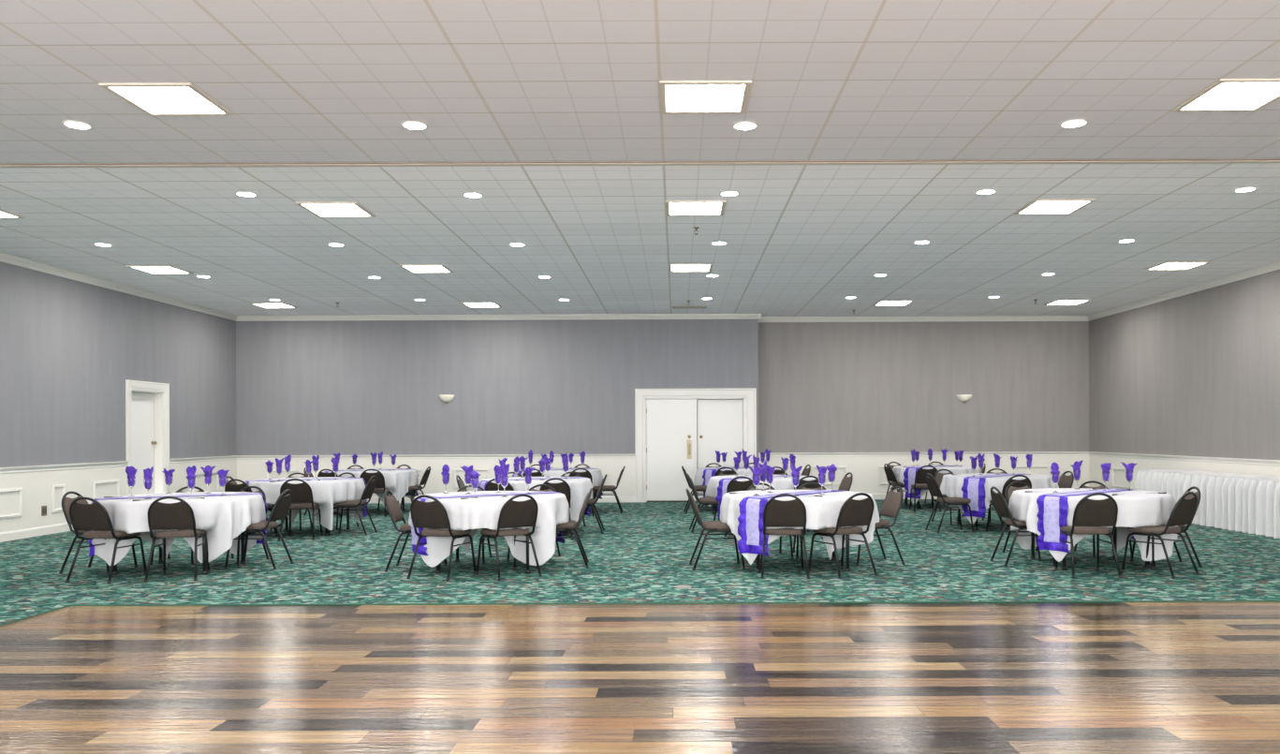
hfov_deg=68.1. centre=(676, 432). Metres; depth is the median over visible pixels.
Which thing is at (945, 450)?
napkin
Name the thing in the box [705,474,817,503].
tablecloth
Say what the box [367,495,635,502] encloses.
baseboard
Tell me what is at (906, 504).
round table
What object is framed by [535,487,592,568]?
banquet chair
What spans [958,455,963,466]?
goblet
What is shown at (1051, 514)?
table runner
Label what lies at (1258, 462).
trim
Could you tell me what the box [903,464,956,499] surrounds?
table runner
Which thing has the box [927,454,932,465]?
goblet
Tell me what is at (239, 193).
recessed light
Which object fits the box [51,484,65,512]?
trim
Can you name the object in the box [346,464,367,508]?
banquet chair
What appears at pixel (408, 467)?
banquet chair
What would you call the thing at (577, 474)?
banquet chair
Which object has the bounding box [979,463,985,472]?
banquet chair
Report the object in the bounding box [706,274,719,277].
recessed light
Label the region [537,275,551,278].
recessed light
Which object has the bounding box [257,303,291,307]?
diffuser
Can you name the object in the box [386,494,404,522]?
chair back
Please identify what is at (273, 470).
trim
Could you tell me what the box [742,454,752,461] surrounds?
napkin
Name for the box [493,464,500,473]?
napkin
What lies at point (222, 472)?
napkin
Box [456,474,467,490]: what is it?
banquet chair
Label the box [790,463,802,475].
napkin
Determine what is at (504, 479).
goblet
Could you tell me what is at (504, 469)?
napkin
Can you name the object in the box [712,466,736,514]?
banquet chair
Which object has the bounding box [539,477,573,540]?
banquet chair
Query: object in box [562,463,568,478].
goblet
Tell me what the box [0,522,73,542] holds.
baseboard
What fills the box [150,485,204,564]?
banquet chair
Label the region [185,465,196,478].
napkin
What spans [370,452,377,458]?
napkin
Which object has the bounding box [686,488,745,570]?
banquet chair
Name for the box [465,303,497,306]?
diffuser
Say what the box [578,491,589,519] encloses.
cushion
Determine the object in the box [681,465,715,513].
banquet chair
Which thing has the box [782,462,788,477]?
goblet
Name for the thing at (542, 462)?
napkin
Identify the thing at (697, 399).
wall
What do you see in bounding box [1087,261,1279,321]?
trim
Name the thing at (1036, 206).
diffuser
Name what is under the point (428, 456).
trim
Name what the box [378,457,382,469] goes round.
goblet
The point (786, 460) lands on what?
napkin
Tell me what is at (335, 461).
napkin
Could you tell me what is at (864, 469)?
trim
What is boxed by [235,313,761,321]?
trim
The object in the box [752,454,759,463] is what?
napkin
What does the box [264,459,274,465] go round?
napkin
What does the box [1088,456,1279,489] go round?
trim
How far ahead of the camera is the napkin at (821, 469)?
9.77 m
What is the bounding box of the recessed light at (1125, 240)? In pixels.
[1118,238,1135,242]
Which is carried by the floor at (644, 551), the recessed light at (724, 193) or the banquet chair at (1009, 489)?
the banquet chair at (1009, 489)
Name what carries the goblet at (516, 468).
on the tablecloth at (580, 487)
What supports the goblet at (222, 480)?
on the tablecloth at (224, 518)
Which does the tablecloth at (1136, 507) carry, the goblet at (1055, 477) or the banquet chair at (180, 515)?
the goblet at (1055, 477)
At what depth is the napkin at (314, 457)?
13.76 m
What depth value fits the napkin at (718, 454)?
17.07 m
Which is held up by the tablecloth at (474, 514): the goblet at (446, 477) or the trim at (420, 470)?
the goblet at (446, 477)
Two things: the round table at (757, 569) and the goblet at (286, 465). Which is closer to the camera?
the round table at (757, 569)
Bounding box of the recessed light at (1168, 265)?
[1144,261,1210,269]
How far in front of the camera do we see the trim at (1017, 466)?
19.63 m
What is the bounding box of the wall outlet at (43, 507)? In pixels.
[41,505,46,515]
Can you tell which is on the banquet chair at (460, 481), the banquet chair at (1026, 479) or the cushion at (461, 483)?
the cushion at (461, 483)
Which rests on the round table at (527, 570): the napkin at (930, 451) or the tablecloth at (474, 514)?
the tablecloth at (474, 514)
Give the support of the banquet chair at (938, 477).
on the floor at (644, 551)
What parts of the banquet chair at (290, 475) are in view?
frame, leg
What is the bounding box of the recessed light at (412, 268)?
[398,264,453,272]
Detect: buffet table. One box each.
[1135,469,1238,523]
[1194,473,1279,538]
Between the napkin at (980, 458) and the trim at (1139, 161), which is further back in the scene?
the napkin at (980, 458)
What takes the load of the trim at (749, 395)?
attached to the wall at (540, 386)
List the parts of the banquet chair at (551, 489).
frame, leg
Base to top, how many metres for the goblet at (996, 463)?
0.208 m
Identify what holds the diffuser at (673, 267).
attached to the recessed light at (672, 267)
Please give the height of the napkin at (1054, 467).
0.220 m
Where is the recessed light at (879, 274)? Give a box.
[873,273,887,276]
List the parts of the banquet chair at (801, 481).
frame, backrest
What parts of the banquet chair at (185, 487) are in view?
frame, leg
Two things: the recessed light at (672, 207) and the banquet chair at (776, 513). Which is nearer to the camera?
the banquet chair at (776, 513)
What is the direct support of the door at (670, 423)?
in the wall at (540, 386)
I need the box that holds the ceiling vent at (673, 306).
[672,305,706,308]
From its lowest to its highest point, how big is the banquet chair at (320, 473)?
0.822 m
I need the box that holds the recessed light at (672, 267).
[668,263,712,271]
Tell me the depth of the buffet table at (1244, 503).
13.09 m
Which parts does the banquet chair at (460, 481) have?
frame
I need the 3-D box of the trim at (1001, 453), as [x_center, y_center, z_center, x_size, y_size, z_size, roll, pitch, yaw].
[5.114,0.448,19.648,6.935,0.085,0.044,0,0,0]
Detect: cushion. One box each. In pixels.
[64,495,88,524]
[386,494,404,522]
[458,478,467,490]
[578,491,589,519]
[691,494,702,520]
[800,486,823,489]
[801,467,809,475]
[879,489,900,517]
[1007,485,1029,502]
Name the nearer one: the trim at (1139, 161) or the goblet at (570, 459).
the trim at (1139, 161)
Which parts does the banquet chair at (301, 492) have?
leg, backrest, frame, seat, leg, leg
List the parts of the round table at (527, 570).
leg, leg, leg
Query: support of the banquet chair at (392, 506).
on the floor at (644, 551)
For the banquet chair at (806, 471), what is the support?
on the floor at (644, 551)
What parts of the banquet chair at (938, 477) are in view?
frame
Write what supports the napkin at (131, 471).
in the goblet at (131, 480)
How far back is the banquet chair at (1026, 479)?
12.74 m
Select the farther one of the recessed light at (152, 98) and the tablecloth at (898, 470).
the tablecloth at (898, 470)
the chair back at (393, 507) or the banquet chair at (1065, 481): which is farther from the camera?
the banquet chair at (1065, 481)
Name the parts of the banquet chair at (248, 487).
leg, frame, leg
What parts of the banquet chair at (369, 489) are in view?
leg, seat, leg, leg, frame, leg, backrest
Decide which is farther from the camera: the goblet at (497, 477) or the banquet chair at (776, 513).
the goblet at (497, 477)
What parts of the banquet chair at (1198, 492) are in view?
leg, leg, frame, leg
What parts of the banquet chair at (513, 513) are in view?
leg, leg, seat, frame, backrest, leg, leg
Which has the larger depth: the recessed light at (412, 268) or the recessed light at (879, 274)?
the recessed light at (879, 274)
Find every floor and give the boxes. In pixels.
[0,499,1279,623]
[0,601,1279,753]
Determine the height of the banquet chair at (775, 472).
0.822 m
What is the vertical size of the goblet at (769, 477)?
0.208 m
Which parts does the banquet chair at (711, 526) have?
backrest, leg, frame, leg, seat, leg, leg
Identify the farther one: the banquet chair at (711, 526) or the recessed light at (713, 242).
the recessed light at (713, 242)
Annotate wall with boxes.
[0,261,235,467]
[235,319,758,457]
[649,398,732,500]
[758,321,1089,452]
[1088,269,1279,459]
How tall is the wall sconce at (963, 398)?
0.178 m
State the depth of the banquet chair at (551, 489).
10.79 m
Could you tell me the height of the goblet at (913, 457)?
0.208 m
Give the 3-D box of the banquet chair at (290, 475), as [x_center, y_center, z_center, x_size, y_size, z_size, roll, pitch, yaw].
[-5.725,1.014,14.060,0.471,0.822,0.592,0,0,-5]
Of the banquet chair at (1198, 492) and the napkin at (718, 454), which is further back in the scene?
the napkin at (718, 454)
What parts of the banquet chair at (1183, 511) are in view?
leg, seat, leg, leg, frame, backrest, leg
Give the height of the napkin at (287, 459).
0.244 m
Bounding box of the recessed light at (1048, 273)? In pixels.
[1041,272,1055,275]
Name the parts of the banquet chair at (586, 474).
backrest, frame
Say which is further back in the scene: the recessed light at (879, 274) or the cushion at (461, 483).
the recessed light at (879, 274)
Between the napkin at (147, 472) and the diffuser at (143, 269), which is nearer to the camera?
the napkin at (147, 472)
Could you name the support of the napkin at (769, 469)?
in the goblet at (769, 477)
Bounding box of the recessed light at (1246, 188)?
[1233,186,1257,191]
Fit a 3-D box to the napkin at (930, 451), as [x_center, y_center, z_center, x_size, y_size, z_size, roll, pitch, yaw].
[4.820,0.413,18.003,0.108,0.223,0.098,0,0,36]
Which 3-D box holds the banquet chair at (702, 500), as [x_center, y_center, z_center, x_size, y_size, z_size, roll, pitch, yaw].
[0.436,0.991,13.485,0.592,0.822,0.471,0,0,-3]
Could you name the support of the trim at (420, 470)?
attached to the wall at (540, 386)
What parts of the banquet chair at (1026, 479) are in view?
leg, backrest, frame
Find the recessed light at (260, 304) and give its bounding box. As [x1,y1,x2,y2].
[249,302,297,308]
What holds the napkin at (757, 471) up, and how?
in the goblet at (756, 478)
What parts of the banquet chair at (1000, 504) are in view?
leg, backrest, frame, leg, seat, leg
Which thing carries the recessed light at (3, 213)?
in the ceiling
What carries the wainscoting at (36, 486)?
attached to the wall at (69, 348)
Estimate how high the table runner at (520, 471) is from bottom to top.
0.567 m
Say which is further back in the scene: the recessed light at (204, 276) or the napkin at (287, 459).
the recessed light at (204, 276)
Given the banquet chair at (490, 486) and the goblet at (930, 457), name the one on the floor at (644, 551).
the banquet chair at (490, 486)
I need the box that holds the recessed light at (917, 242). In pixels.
[913,240,929,244]
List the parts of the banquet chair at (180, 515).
leg, leg, backrest, frame, seat, leg, leg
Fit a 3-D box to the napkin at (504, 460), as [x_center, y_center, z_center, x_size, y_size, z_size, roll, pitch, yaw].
[-2.468,0.454,13.393,0.127,0.195,0.113,0,0,-24]
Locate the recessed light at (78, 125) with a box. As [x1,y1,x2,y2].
[61,119,92,129]
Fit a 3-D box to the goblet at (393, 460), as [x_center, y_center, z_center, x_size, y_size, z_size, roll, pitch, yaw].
[-5.038,0.557,16.800,0.080,0.208,0.080,0,0,0]
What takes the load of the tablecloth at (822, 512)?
on the round table at (757, 569)
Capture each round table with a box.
[112,530,244,574]
[284,507,350,535]
[338,496,404,514]
[435,535,530,573]
[755,533,850,572]
[905,498,919,508]
[956,511,978,529]
[1030,526,1156,570]
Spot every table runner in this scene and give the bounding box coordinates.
[88,492,268,556]
[245,477,367,516]
[323,468,418,496]
[410,491,565,555]
[477,476,590,515]
[512,467,603,499]
[702,467,753,497]
[715,474,803,518]
[737,489,841,555]
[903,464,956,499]
[961,472,1026,517]
[1036,488,1133,553]
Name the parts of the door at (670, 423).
pull plate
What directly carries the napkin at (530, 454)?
in the goblet at (530, 460)
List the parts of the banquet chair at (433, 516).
leg, backrest, frame, seat, leg, leg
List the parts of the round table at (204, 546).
leg, leg, leg, leg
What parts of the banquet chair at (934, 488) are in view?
leg, backrest, frame, leg, leg, seat, leg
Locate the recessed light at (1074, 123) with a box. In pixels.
[1059,118,1088,128]
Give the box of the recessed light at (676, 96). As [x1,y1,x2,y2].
[659,80,751,114]
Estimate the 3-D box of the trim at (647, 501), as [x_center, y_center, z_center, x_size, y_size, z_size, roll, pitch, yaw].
[0.365,1.392,19.183,1.960,0.014,0.155,0,0,0]
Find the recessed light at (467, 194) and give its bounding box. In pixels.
[462,191,483,197]
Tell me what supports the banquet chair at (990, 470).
on the floor at (644, 551)
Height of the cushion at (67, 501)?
0.274 m
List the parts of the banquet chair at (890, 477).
backrest, frame, seat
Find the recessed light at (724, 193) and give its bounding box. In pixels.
[719,191,739,196]
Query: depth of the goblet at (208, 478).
10.27 m
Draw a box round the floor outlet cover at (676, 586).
[674,585,691,588]
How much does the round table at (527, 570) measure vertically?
0.749 m
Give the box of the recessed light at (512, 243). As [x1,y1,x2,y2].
[509,242,525,246]
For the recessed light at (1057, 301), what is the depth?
17.47 m
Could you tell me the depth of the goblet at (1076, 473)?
10.47 m
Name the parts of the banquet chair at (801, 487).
leg, leg, frame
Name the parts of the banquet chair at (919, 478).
leg, leg, seat, frame, backrest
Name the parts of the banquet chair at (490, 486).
backrest, frame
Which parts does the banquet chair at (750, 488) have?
frame, leg, leg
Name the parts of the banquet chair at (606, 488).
seat, leg, frame, leg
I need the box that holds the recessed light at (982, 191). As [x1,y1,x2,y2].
[975,189,997,194]
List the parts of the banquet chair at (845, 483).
frame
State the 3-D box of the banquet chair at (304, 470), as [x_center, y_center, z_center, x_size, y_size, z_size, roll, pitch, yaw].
[-6.231,1.016,16.620,0.592,0.822,0.471,0,0,-4]
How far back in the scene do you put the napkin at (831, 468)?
10.27 m
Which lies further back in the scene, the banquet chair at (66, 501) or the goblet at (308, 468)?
the goblet at (308, 468)
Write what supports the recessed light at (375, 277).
in the ceiling
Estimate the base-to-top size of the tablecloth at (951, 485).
0.678 m
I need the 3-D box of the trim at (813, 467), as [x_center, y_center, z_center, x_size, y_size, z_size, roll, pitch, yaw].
[3.163,0.893,19.643,0.740,0.390,0.026,0,0,0]
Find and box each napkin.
[125,466,137,476]
[143,466,153,478]
[161,468,175,475]
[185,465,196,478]
[199,465,215,474]
[217,469,229,476]
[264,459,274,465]
[275,457,284,465]
[284,454,292,463]
[303,459,314,465]
[311,455,319,463]
[330,456,339,464]
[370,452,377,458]
[441,464,449,474]
[459,465,473,473]
[469,470,481,477]
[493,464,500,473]
[498,457,507,464]
[500,461,509,476]
[513,456,519,465]
[519,456,529,463]
[520,467,535,473]
[528,449,532,457]
[538,457,549,464]
[544,456,552,463]
[561,455,568,463]
[578,451,585,456]
[714,450,721,456]
[733,456,740,462]
[735,451,743,456]
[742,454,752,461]
[748,466,764,475]
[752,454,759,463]
[758,459,766,471]
[763,465,776,473]
[765,448,771,456]
[780,456,789,463]
[789,453,795,461]
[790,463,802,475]
[816,465,830,473]
[826,463,837,471]
[910,448,915,455]
[927,448,932,455]
[941,448,948,455]
[969,456,978,461]
[977,453,985,461]
[993,453,1001,460]
[1010,456,1017,460]
[1025,454,1032,460]
[1050,461,1059,473]
[1070,460,1082,470]
[1100,462,1111,470]
[1121,462,1136,470]
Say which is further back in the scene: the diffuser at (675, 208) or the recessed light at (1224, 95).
the diffuser at (675, 208)
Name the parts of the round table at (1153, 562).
leg, leg, leg, leg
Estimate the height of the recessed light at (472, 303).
0.014 m
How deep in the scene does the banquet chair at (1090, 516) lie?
9.03 m
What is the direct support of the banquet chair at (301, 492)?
on the floor at (644, 551)
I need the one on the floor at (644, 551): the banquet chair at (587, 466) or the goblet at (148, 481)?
the banquet chair at (587, 466)
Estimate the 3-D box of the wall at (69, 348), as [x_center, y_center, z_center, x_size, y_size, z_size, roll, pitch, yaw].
[-9.012,-0.460,8.950,0.220,3.790,20.700,0,0,0]
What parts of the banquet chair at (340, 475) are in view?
leg, frame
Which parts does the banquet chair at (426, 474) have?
seat, frame, backrest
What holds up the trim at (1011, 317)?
attached to the wall at (824, 387)
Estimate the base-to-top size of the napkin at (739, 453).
0.206 m
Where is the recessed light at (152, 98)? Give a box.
[98,82,234,116]
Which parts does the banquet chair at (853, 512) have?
leg, leg, seat, frame, leg, backrest, leg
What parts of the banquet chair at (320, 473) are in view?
backrest, frame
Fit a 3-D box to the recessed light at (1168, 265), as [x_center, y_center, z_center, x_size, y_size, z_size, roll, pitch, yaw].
[7.223,-2.411,13.662,0.625,0.014,0.625,0,0,0]
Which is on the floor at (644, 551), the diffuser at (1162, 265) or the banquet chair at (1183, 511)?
the banquet chair at (1183, 511)
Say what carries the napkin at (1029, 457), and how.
in the goblet at (1028, 463)
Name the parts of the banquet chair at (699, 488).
frame, seat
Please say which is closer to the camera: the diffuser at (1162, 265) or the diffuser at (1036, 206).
the diffuser at (1036, 206)
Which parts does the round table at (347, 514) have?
leg, leg, leg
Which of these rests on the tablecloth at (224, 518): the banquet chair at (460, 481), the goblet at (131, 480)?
the goblet at (131, 480)
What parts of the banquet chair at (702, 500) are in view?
leg, frame, leg, seat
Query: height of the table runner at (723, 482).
0.567 m
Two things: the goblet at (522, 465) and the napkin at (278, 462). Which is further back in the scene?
the goblet at (522, 465)
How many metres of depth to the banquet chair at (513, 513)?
9.14 m
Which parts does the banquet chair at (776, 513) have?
leg, seat, backrest, frame, leg, leg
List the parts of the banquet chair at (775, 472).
backrest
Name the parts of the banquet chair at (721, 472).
frame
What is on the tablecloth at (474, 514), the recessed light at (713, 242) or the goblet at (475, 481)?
the goblet at (475, 481)
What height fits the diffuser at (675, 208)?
0.005 m
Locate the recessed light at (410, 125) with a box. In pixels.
[400,120,427,130]
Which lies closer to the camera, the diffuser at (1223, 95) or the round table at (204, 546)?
the diffuser at (1223, 95)
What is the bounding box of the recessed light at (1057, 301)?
[1044,299,1091,305]
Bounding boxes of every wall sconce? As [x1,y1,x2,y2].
[439,394,455,403]
[956,394,972,402]
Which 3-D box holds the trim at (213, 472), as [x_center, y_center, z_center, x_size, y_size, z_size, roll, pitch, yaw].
[-8.870,0.939,17.825,0.026,0.390,0.950,0,0,0]
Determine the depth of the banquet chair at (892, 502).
10.04 m
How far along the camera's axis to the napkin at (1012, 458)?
13.87 m
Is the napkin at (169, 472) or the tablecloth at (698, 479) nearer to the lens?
the napkin at (169, 472)
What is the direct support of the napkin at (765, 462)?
in the goblet at (762, 474)
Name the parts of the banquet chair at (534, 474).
backrest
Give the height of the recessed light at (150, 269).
0.014 m
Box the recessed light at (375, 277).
[367,276,381,279]
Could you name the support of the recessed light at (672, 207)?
in the ceiling
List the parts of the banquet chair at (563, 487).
backrest, frame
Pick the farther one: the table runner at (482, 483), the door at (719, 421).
the door at (719, 421)
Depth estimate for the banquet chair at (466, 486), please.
10.67 m
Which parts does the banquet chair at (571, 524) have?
seat, leg, frame, leg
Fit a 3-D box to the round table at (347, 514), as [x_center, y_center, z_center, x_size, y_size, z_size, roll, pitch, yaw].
[-5.276,1.046,13.450,1.516,0.749,1.516,0,0,0]
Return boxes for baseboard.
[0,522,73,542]
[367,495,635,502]
[870,492,937,499]
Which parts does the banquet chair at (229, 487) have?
backrest, frame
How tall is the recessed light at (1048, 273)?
0.009 m
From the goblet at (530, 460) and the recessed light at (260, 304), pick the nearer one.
the goblet at (530, 460)
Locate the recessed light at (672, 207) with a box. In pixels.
[665,200,726,216]
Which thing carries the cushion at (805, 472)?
on the banquet chair at (806, 471)
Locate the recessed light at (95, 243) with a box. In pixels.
[93,242,112,246]
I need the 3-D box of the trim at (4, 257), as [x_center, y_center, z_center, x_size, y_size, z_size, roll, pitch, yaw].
[-8.876,-2.306,8.850,0.066,0.100,20.500,0,0,0]
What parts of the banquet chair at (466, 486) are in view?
frame, leg, leg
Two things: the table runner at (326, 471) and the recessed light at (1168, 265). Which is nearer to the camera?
the recessed light at (1168, 265)
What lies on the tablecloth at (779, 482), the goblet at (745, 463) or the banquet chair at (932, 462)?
the goblet at (745, 463)
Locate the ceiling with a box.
[0,0,1279,317]
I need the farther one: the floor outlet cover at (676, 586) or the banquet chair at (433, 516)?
the banquet chair at (433, 516)
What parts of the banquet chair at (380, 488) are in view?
backrest, frame, seat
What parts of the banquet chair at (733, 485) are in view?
backrest, frame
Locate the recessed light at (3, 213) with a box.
[0,208,24,218]
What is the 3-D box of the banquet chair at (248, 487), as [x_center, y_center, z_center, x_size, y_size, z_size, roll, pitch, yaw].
[-4.846,1.011,10.413,0.471,0.822,0.592,0,0,10]
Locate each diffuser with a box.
[0,211,14,217]
[110,87,222,113]
[133,266,185,272]
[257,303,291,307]
[302,204,368,215]
[404,265,448,271]
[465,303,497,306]
[665,84,745,110]
[669,202,721,214]
[671,264,709,270]
[876,301,909,305]
[1021,201,1088,212]
[1049,300,1085,304]
[1152,263,1202,268]
[1183,82,1279,108]
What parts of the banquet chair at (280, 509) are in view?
leg, leg, seat, leg, frame, backrest, leg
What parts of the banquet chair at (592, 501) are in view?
seat, leg, frame, leg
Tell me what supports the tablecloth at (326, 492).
on the round table at (347, 514)
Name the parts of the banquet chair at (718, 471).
backrest, frame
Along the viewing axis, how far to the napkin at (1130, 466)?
10.27 m
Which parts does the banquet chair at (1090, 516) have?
leg, leg, seat, frame, backrest, leg, leg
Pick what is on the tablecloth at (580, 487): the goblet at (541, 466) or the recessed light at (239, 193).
the goblet at (541, 466)
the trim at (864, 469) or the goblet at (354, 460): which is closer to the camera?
the goblet at (354, 460)
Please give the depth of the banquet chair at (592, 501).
13.19 m
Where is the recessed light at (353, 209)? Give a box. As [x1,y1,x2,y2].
[295,201,375,217]
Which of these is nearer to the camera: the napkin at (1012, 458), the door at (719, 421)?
the napkin at (1012, 458)
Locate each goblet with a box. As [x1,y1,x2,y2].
[126,475,135,496]
[143,477,152,499]
[164,474,173,493]
[186,477,195,498]
[204,473,212,493]
[218,475,226,496]
[266,464,272,479]
[276,465,281,481]
[284,463,290,478]
[305,465,311,480]
[312,463,318,478]
[332,464,338,479]
[352,457,356,469]
[371,458,376,470]
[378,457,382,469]
[391,457,396,470]
[441,473,449,493]
[464,473,470,493]
[470,476,479,498]
[494,473,500,492]
[500,475,508,496]
[513,465,519,480]
[519,463,525,477]
[524,473,531,493]
[528,457,532,468]
[539,464,544,480]
[544,462,550,477]
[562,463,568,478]
[568,456,573,468]
[721,456,726,467]
[734,461,739,476]
[743,461,749,475]
[752,474,760,495]
[760,456,765,464]
[760,471,765,490]
[765,472,773,492]
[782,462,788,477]
[792,474,799,496]
[818,473,825,494]
[827,471,835,491]
[911,455,915,466]
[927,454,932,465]
[941,455,946,466]
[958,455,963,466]
[971,461,976,476]
[978,460,984,474]
[994,460,1000,473]
[1011,460,1016,474]
[1026,460,1031,474]
[1051,472,1059,492]
[1073,470,1080,488]
[1102,470,1110,490]
[1125,470,1133,489]
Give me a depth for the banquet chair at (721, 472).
14.69 m
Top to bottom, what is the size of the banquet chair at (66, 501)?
0.822 m
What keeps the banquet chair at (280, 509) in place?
on the floor at (644, 551)
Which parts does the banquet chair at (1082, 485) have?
frame, leg, leg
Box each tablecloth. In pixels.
[90,491,265,565]
[248,476,367,529]
[327,468,418,508]
[408,490,569,566]
[476,476,592,521]
[511,467,603,498]
[693,466,780,506]
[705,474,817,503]
[720,489,879,564]
[887,465,980,503]
[940,472,1059,524]
[1008,487,1177,561]
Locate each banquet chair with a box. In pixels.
[58,491,138,573]
[65,496,146,583]
[143,496,210,582]
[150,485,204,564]
[201,485,269,565]
[223,488,294,569]
[224,478,278,537]
[226,475,275,532]
[270,472,311,529]
[277,478,323,540]
[303,467,336,514]
[310,471,359,529]
[317,469,340,517]
[328,475,377,535]
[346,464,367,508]
[359,468,389,516]
[377,464,411,510]
[383,489,447,572]
[400,466,430,509]
[406,494,476,581]
[442,485,492,563]
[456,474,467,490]
[475,493,542,580]
[484,478,514,540]
[506,484,560,561]
[522,468,544,476]
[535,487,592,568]
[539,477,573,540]
[560,471,585,529]
[565,473,607,533]
[568,468,594,516]
[574,463,589,468]
[590,466,625,513]
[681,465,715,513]
[686,473,718,532]
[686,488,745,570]
[703,462,720,506]
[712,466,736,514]
[713,470,737,520]
[724,475,757,536]
[747,482,794,559]
[760,493,809,578]
[773,466,786,473]
[773,469,787,474]
[792,475,820,536]
[793,482,826,559]
[801,464,810,475]
[808,492,877,578]
[838,471,853,490]
[843,485,905,566]
[883,463,921,508]
[885,461,905,503]
[909,465,941,512]
[924,461,943,505]
[925,472,974,532]
[931,468,975,524]
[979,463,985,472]
[982,468,1007,523]
[985,474,1031,535]
[990,485,1055,566]
[1001,481,1037,552]
[1054,492,1122,578]
[1057,470,1074,487]
[1074,480,1132,557]
[1120,491,1199,578]
[1130,485,1202,567]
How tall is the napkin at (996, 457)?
0.211 m
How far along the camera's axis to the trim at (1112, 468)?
18.27 m
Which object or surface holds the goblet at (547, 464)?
on the tablecloth at (580, 487)
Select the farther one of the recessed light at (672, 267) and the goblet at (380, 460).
the goblet at (380, 460)
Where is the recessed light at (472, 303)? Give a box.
[461,301,501,307]
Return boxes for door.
[132,391,156,494]
[646,398,697,500]
[697,398,743,498]
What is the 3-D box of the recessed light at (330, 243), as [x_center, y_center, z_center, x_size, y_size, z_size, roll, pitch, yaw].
[-4.296,-2.369,11.928,0.206,0.009,0.206,0,0,0]
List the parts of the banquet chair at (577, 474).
frame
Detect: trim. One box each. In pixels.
[0,159,1279,168]
[0,252,237,321]
[0,455,237,473]
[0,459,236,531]
[0,487,22,518]
[0,600,1279,625]
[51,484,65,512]
[92,479,119,499]
[125,379,169,494]
[192,470,219,491]
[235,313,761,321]
[236,454,635,459]
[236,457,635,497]
[265,469,300,478]
[416,469,422,485]
[453,468,488,487]
[634,388,756,501]
[647,500,697,501]
[758,315,1088,322]
[758,451,1088,456]
[759,456,1088,493]
[811,466,847,485]
[878,466,889,485]
[1014,465,1049,475]
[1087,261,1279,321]
[1088,451,1279,466]
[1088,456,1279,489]
[1111,467,1134,489]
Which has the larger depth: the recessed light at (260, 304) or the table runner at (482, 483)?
the recessed light at (260, 304)
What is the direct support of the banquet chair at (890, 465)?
on the floor at (644, 551)
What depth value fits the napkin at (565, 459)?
13.38 m
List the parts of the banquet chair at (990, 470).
frame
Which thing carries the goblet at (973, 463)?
on the table runner at (973, 488)
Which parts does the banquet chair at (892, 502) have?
leg, leg, seat, frame, leg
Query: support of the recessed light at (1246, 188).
in the ceiling
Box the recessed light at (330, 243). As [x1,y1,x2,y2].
[327,242,344,246]
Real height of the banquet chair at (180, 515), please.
0.822 m
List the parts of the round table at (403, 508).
leg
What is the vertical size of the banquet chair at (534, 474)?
0.822 m
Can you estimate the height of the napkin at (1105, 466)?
0.196 m
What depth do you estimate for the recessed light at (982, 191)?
9.40 m
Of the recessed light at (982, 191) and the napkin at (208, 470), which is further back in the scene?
the napkin at (208, 470)
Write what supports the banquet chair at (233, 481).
on the floor at (644, 551)
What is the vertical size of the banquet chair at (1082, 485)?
0.822 m
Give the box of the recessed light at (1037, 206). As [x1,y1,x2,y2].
[1014,198,1096,214]
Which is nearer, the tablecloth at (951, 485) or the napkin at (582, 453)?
the tablecloth at (951, 485)
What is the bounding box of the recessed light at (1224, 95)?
[1172,78,1279,112]
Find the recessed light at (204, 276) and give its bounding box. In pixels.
[195,275,210,278]
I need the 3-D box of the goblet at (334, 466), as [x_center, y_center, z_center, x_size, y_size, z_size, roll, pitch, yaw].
[-4.840,0.557,13.400,0.080,0.208,0.080,0,0,0]
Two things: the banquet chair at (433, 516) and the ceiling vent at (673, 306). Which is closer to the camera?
the banquet chair at (433, 516)
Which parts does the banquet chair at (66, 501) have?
leg, frame, leg, leg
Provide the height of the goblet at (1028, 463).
0.208 m
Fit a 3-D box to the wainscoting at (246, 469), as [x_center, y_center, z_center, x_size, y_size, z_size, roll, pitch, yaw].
[-4.866,0.961,19.093,8.060,0.915,0.014,0,0,0]
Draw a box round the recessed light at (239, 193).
[235,191,257,196]
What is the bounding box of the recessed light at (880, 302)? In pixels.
[872,300,913,306]
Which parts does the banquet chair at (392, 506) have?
leg, frame, leg, seat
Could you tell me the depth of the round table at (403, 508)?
17.25 m
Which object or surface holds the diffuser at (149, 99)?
attached to the recessed light at (152, 98)
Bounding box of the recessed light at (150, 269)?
[126,264,192,273]
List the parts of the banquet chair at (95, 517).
leg, backrest, leg, frame, seat, leg, leg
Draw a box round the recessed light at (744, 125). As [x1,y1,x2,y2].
[732,120,758,130]
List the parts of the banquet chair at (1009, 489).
leg, frame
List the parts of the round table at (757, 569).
leg, leg, leg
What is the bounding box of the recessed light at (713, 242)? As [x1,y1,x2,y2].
[711,241,727,245]
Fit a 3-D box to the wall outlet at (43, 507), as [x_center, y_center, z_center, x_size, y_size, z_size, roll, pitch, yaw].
[-8.877,1.094,13.270,0.010,0.136,0.110,0,0,0]
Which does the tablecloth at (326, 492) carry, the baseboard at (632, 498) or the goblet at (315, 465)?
the goblet at (315, 465)

